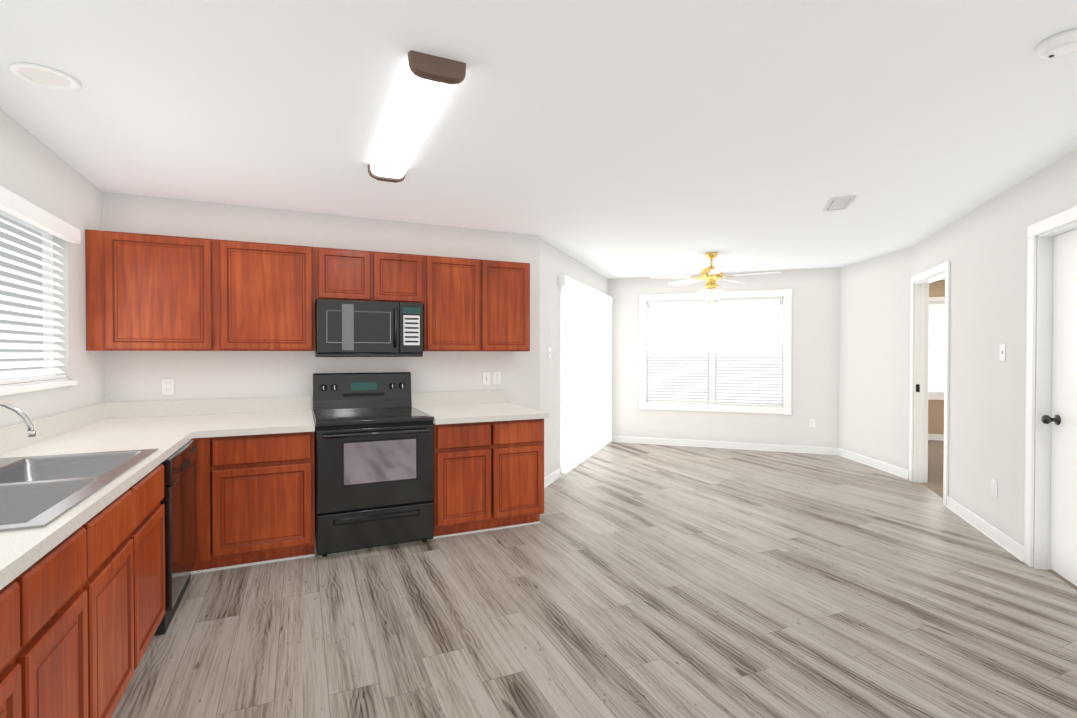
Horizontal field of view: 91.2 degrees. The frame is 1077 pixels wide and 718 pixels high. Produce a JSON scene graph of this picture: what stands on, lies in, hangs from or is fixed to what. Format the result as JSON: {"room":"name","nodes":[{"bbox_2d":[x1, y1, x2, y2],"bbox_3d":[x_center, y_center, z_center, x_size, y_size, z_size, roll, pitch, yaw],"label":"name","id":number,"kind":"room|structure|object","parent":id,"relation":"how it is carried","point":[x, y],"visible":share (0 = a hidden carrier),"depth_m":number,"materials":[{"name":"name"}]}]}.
{"room":"kitchen","nodes":[
{"label":"kitchen","id":0,"kind":"room"},
{"bbox_2d":[0,108,103,427],"bbox_3d":[-1.723,0.101,0.669,0.120,2.440,6.720,0,1,-24],"label":"wall","id":1,"kind":"structure","parent":0,"point":[34,170],"depth_m":3.02,"materials":[{"name":"paint"}]},
{"bbox_2d":[0,186,80,395],"bbox_3d":[-2.439,-0.297,2.317,0.175,0.920,1.740,0,1,-24],"label":"kitchen window","id":2,"kind":"structure","parent":1,"relation":"in","point":[34,310],"depth_m":2.77,"materials":[{"name":"paint"}]},
{"bbox_2d":[102,192,539,413],"bbox_3d":[-1.520,0.060,4.381,3.306,2.440,0.120,0,1,-24],"label":"wall","id":3,"kind":"structure","parent":0,"point":[134,375],"depth_m":4.14,"materials":[{"name":"paint"}]},
{"bbox_2d":[85,229,216,350],"bbox_3d":[-2.602,-0.439,3.623,0.709,0.766,0.356,0,1,-24],"label":"upper cabinet","id":4,"kind":"object","parent":3,"relation":"attached to","point":[148,292],"depth_m":3.46,"materials":[{"name":"brown wood"}]},
{"bbox_2d":[162,379,173,394],"bbox_3d":[-2.665,0.202,3.795,0.072,0.115,0.008,0,1,-24],"label":"outlet","id":5,"kind":"object","parent":3,"relation":"attached to","point":[167,386],"visible":1,"depth_m":3.79,"materials":[{"name":"white plastic"}]},
{"bbox_2d":[217,239,316,350],"bbox_3d":[-1.994,-0.442,3.898,0.626,0.766,0.356,0,1,-24],"label":"upper cabinet","id":6,"kind":"object","parent":3,"relation":"attached to","point":[267,292],"depth_m":3.74,"materials":[{"name":"brown wood"}]},
{"bbox_2d":[317,247,372,300],"bbox_3d":[-1.525,-0.633,4.107,0.399,0.388,0.356,0,1,-24],"label":"upper cabinet","id":7,"kind":"object","parent":3,"relation":"attached to","point":[342,274],"depth_m":3.95,"materials":[{"name":"brown wood"}]},
{"bbox_2d":[315,299,422,356],"bbox_3d":[-1.324,-0.226,4.123,0.763,0.418,0.499,0,1,-24],"label":"over-the-range microwave","id":8,"kind":"object","parent":7,"relation":"attached to","point":[347,328],"visible":1,"depth_m":3.92,"materials":[{"name":"black"}]},
{"bbox_2d":[373,251,424,304],"bbox_3d":[-1.161,-0.635,4.272,0.401,0.388,0.356,0,1,-24],"label":"upper cabinet","id":9,"kind":"object","parent":3,"relation":"attached to","point":[397,277],"depth_m":4.11,"materials":[{"name":"brown wood"}]},
{"bbox_2d":[423,255,484,350],"bbox_3d":[-0.762,-0.448,4.454,0.470,0.766,0.356,0,1,-24],"label":"upper cabinet","id":10,"kind":"object","parent":3,"relation":"attached to","point":[454,307],"depth_m":4.30,"materials":[{"name":"brown wood"}]},
{"bbox_2d":[411,390,505,405],"bbox_3d":[-0.700,0.344,4.677,0.870,0.115,0.018,0,1,-24],"label":"backsplash","id":11,"kind":"structure","parent":3,"relation":"attached to","point":[456,398],"depth_m":4.65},
{"bbox_2d":[483,372,489,384],"bbox_3d":[-0.470,0.176,4.782,0.072,0.115,0.016,0,1,-24],"label":"switch","id":12,"kind":"object","parent":3,"relation":"attached to","point":[486,378],"visible":1,"depth_m":4.78,"materials":[{"name":"white plastic"}]},
{"bbox_2d":[493,372,500,384],"bbox_3d":[-0.380,0.175,4.827,0.072,0.115,0.008,0,1,-24],"label":"outlet","id":13,"kind":"object","parent":3,"relation":"attached to","point":[496,377],"visible":1,"depth_m":4.82,"materials":[{"name":"white plastic"}]},
{"bbox_2d":[485,260,529,351],"bbox_3d":[-0.343,-0.450,4.643,0.448,0.766,0.356,0,1,-24],"label":"upper cabinet","id":14,"kind":"object","parent":3,"relation":"attached to","point":[507,284],"depth_m":4.49,"materials":[{"name":"brown wood"}]},
{"bbox_2d":[0,0,1076,279],"bbox_3d":[3.404,-1.193,3.728,11.995,0.080,9.910,0,1,-24],"label":"ceiling","id":15,"kind":"structure","parent":0,"point":[624,138],"depth_m":2.44,"materials":[{"name":"paint"}]},
{"bbox_2d":[9,62,80,90],"bbox_3d":[-1.978,-1.129,2.121,0.214,0.010,0.214,0,1,-24],"label":"recessed light","id":16,"kind":"object","parent":15,"relation":"in","point":[44,76],"visible":1,"depth_m":2.12,"materials":[{"name":"white plastic"}]},
{"bbox_2d":[368,50,465,182],"bbox_3d":[-0.645,-1.099,2.580,0.223,0.081,1.320,0,1,-24],"label":"ceiling light fixture","id":17,"kind":"object","parent":15,"relation":"attached to","point":[427,85],"visible":1,"depth_m":2.29,"materials":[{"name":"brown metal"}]},
{"bbox_2d":[649,252,780,315],"bbox_3d":[1.896,-0.829,5.911,1.350,0.694,1.286,0,1,-24],"label":"ceiling fan","id":18,"kind":"object","parent":15,"relation":"hanging from","point":[711,274],"visible":1,"depth_m":5.79,"materials":[{"name":"gold metal"}]},
{"bbox_2d":[823,195,855,211],"bbox_3d":[2.224,-1.148,3.908,0.160,0.012,0.360,0,1,20],"label":"ceiling vent","id":19,"kind":"object","parent":15,"relation":"in","point":[839,203],"visible":0.98,"depth_m":3.88,"materials":[{"name":"white metal"}]},
{"bbox_2d":[1036,28,1076,58],"bbox_3d":[1.865,-1.111,1.870,0.148,0.042,0.148,0,1,-24],"label":"smoke detector","id":20,"kind":"object","parent":15,"relation":"attached to","point":[1060,44],"visible":1,"depth_m":1.86,"materials":[{"name":"white plastic"}]},
{"bbox_2d":[540,239,579,476],"bbox_3d":[-0.001,0.049,5.361,0.540,2.440,0.655,0,1,-24],"label":"wall","id":21,"kind":"structure","parent":0,"point":[555,263],"depth_m":5.45,"materials":[{"name":"paint"}]},
{"bbox_2d":[548,347,550,358],"bbox_3d":[0.113,-0.061,5.378,0.053,0.115,0.054,0,1,-24],"label":"light switch","id":22,"kind":"object","parent":21,"relation":"attached to","point":[549,352],"visible":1,"depth_m":5.37,"materials":[{"name":"white plastic"}]},
{"bbox_2d":[544,468,560,487],"bbox_3d":[0.516,1.210,6.458,0.026,0.095,3.120,0,1,20],"label":"baseboard","id":23,"kind":"structure","parent":21,"relation":"attached to","point":[552,477],"depth_m":5.42,"materials":[{"name":"white wood"}]},
{"bbox_2d":[111,442,1076,717],"bbox_3d":[1.336,1.322,3.318,7.865,0.060,9.005,0,1,-24],"label":"floor","id":24,"kind":"structure","parent":0,"point":[635,580],"depth_m":2.67,"materials":[{"name":"grey wood"}]},
{"bbox_2d":[0,410,314,717],"bbox_3d":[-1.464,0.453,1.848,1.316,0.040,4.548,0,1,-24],"label":"base cabinets","id":25,"kind":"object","parent":24,"relation":"on","point":[82,593],"depth_m":2.03,"materials":[{"name":"brown wood"}]},
{"bbox_2d":[0,401,35,436],"bbox_3d":[-1.895,0.281,1.753,0.284,0.290,0.266,0,1,-24],"label":"faucet","id":26,"kind":"object","parent":25,"relation":"on","point":[26,420],"visible":1,"depth_m":1.87,"materials":[{"name":"silver metal"}]},
{"bbox_2d":[0,449,157,531],"bbox_3d":[-1.786,0.521,1.808,0.554,0.190,1.204,0,1,-24],"label":"sink","id":27,"kind":"object","parent":25,"relation":"in","point":[39,491],"visible":0.6,"depth_m":1.86,"materials":[{"name":"silver metal"}]},
{"bbox_2d":[154,440,195,635],"bbox_3d":[-2.140,0.878,2.643,0.638,0.819,0.637,0,1,-24],"label":"dishwasher","id":28,"kind":"object","parent":24,"relation":"on","point":[178,501],"visible":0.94,"depth_m":2.63,"materials":[{"name":"black metal"}]},
{"bbox_2d":[313,372,433,556],"bbox_3d":[-1.243,0.700,3.894,0.758,1.170,0.969,0,1,-24],"label":"range","id":29,"kind":"object","parent":24,"relation":"on","point":[374,455],"visible":1,"depth_m":3.54,"materials":[{"name":"black metal"}]},
{"bbox_2d":[433,418,544,538],"bbox_3d":[-0.523,0.864,4.268,0.847,0.834,0.918,0,1,-24],"label":"base cabinet","id":30,"kind":"object","parent":24,"relation":"on","point":[489,476],"depth_m":3.85,"materials":[{"name":"brown wood"}]},
{"bbox_2d":[412,402,547,425],"bbox_3d":[-0.509,0.426,4.254,0.870,0.040,0.948,0,1,-24],"label":"countertop","id":31,"kind":"structure","parent":30,"relation":"on","point":[471,411],"depth_m":3.98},
{"bbox_2d":[580,262,607,294],"bbox_3d":[0.560,0.034,6.802,1.629,2.440,1.679,0,1,-24],"label":"wall","id":32,"kind":"structure","parent":0,"point":[589,277],"depth_m":7.07,"materials":[{"name":"paint"}]},
{"bbox_2d":[558,275,612,473],"bbox_3d":[0.609,0.177,6.759,0.185,2.155,2.370,0,1,20],"label":"vertical blinds","id":33,"kind":"object","parent":32,"relation":"attached to","point":[586,338],"visible":0.98,"depth_m":6.37,"materials":[{"name":"white plastic"}]},
{"bbox_2d":[608,268,839,447],"bbox_3d":[2.523,0.027,7.434,3.110,2.440,0.120,0,1,20],"label":"wall","id":34,"kind":"structure","parent":0,"point":[815,370],"depth_m":7.17,"materials":[{"name":"paint"}]},
{"bbox_2d":[639,289,791,414],"bbox_3d":[2.450,-0.098,7.445,2.023,1.678,0.146,0,1,20],"label":"window","id":35,"kind":"structure","parent":34,"relation":"in","point":[733,354],"depth_m":7.43,"materials":[{"name":"white glass"}]},
{"bbox_2d":[610,436,838,454],"bbox_3d":[2.474,1.200,7.386,3.060,0.095,0.026,0,1,20],"label":"baseboard","id":36,"kind":"structure","parent":34,"relation":"attached to","point":[741,446],"depth_m":7.32,"materials":[{"name":"white wood"}]},
{"bbox_2d":[809,419,814,427],"bbox_3d":[3.615,0.852,6.972,0.072,0.115,0.008,0,1,20],"label":"outlet","id":37,"kind":"object","parent":34,"relation":"attached to","point":[811,423],"visible":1,"depth_m":6.97,"materials":[{"name":"white plastic"}]},
{"bbox_2d":[839,247,911,469],"bbox_3d":[3.970,0.040,6.195,0.120,2.440,1.325,0,1,0],"label":"wall","id":38,"kind":"structure","parent":0,"point":[874,399],"depth_m":6.10,"materials":[{"name":"paint"}]},
{"bbox_2d":[838,448,908,478],"bbox_3d":[3.897,1.213,6.209,0.026,0.095,1.323,0,1,0],"label":"baseboard","id":39,"kind":"structure","parent":38,"relation":"attached to","point":[886,467],"depth_m":6.10,"materials":[{"name":"white wood"}]},
{"bbox_2d":[928,280,944,433],"bbox_3d":[6.682,0.022,7.868,3.600,2.440,0.120,0,1,20],"label":"wall","id":40,"kind":"structure","parent":0,"point":[936,407],"depth_m":8.04,"materials":[{"name":"paint"}]},
{"bbox_2d":[928,434,943,440],"bbox_3d":[6.657,1.195,7.812,3.600,0.095,0.026,0,1,20],"label":"baseboard","id":41,"kind":"structure","parent":40,"relation":"attached to","point":[940,437],"depth_m":8.03,"materials":[{"name":"white wood"}]},
{"bbox_2d":[928,297,944,399],"bbox_3d":[6.116,-0.160,8.064,1.620,1.560,0.138,0,1,20],"label":"room window","id":42,"kind":"structure","parent":40,"relation":"in","point":[936,347],"depth_m":8.07,"materials":[{"name":"white"}]},
{"bbox_2d":[912,149,1076,567],"bbox_3d":[3.027,0.075,2.974,0.120,2.440,5.410,0,1,20],"label":"wall","id":43,"kind":"structure","parent":0,"point":[982,249],"depth_m":3.79,"materials":[{"name":"paint"}]},
{"bbox_2d":[909,261,949,504],"bbox_3d":[3.765,0.213,5.006,0.138,2.120,1.020,0,1,20],"label":"door frame","id":44,"kind":"structure","parent":43,"relation":"attached to","point":[919,363],"depth_m":5.39,"materials":[{"name":"white wood"}]},
{"bbox_2d":[945,496,1023,562],"bbox_3d":[3.287,1.237,3.942,0.889,0.095,0.941,0,1,-24],"label":"baseboard","id":45,"kind":"structure","parent":43,"relation":"attached to","point":[1011,546],"depth_m":3.66,"materials":[{"name":"white wood"}]},
{"bbox_2d":[992,479,996,496],"bbox_3d":[3.241,0.917,3.752,0.008,0.115,0.072,0,1,20],"label":"outlet","id":46,"kind":"object","parent":43,"relation":"attached to","point":[994,487],"visible":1,"depth_m":3.75,"materials":[{"name":"white plastic"}]},
{"bbox_2d":[1000,344,1005,360],"bbox_3d":[3.208,-0.047,3.647,0.053,0.115,0.054,0,1,-24],"label":"light switch","id":47,"kind":"object","parent":43,"relation":"attached to","point":[1002,352],"visible":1,"depth_m":3.64,"materials":[{"name":"white plastic"}]},
{"bbox_2d":[1024,206,1076,569],"bbox_3d":[2.972,0.234,2.852,0.138,2.125,0.970,0,1,20],"label":"door frame","id":48,"kind":"structure","parent":43,"relation":"attached to","point":[1038,431],"depth_m":3.24,"materials":[{"name":"white wood"}]},
{"bbox_2d":[1041,229,1076,585],"bbox_3d":[3.003,0.274,2.847,0.575,2.022,0.600,0,1,-24],"label":"closet door","id":49,"kind":"structure","parent":43,"relation":"in","point":[1063,539],"depth_m":3.09,"materials":[{"name":"white wood"}]},
{"bbox_2d":[922,440,1076,589],"bbox_3d":[5.239,1.314,3.873,3.540,0.064,8.600,0,1,20],"label":"floor","id":50,"kind":"structure","parent":0,"point":[935,464],"depth_m":6.01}
]}

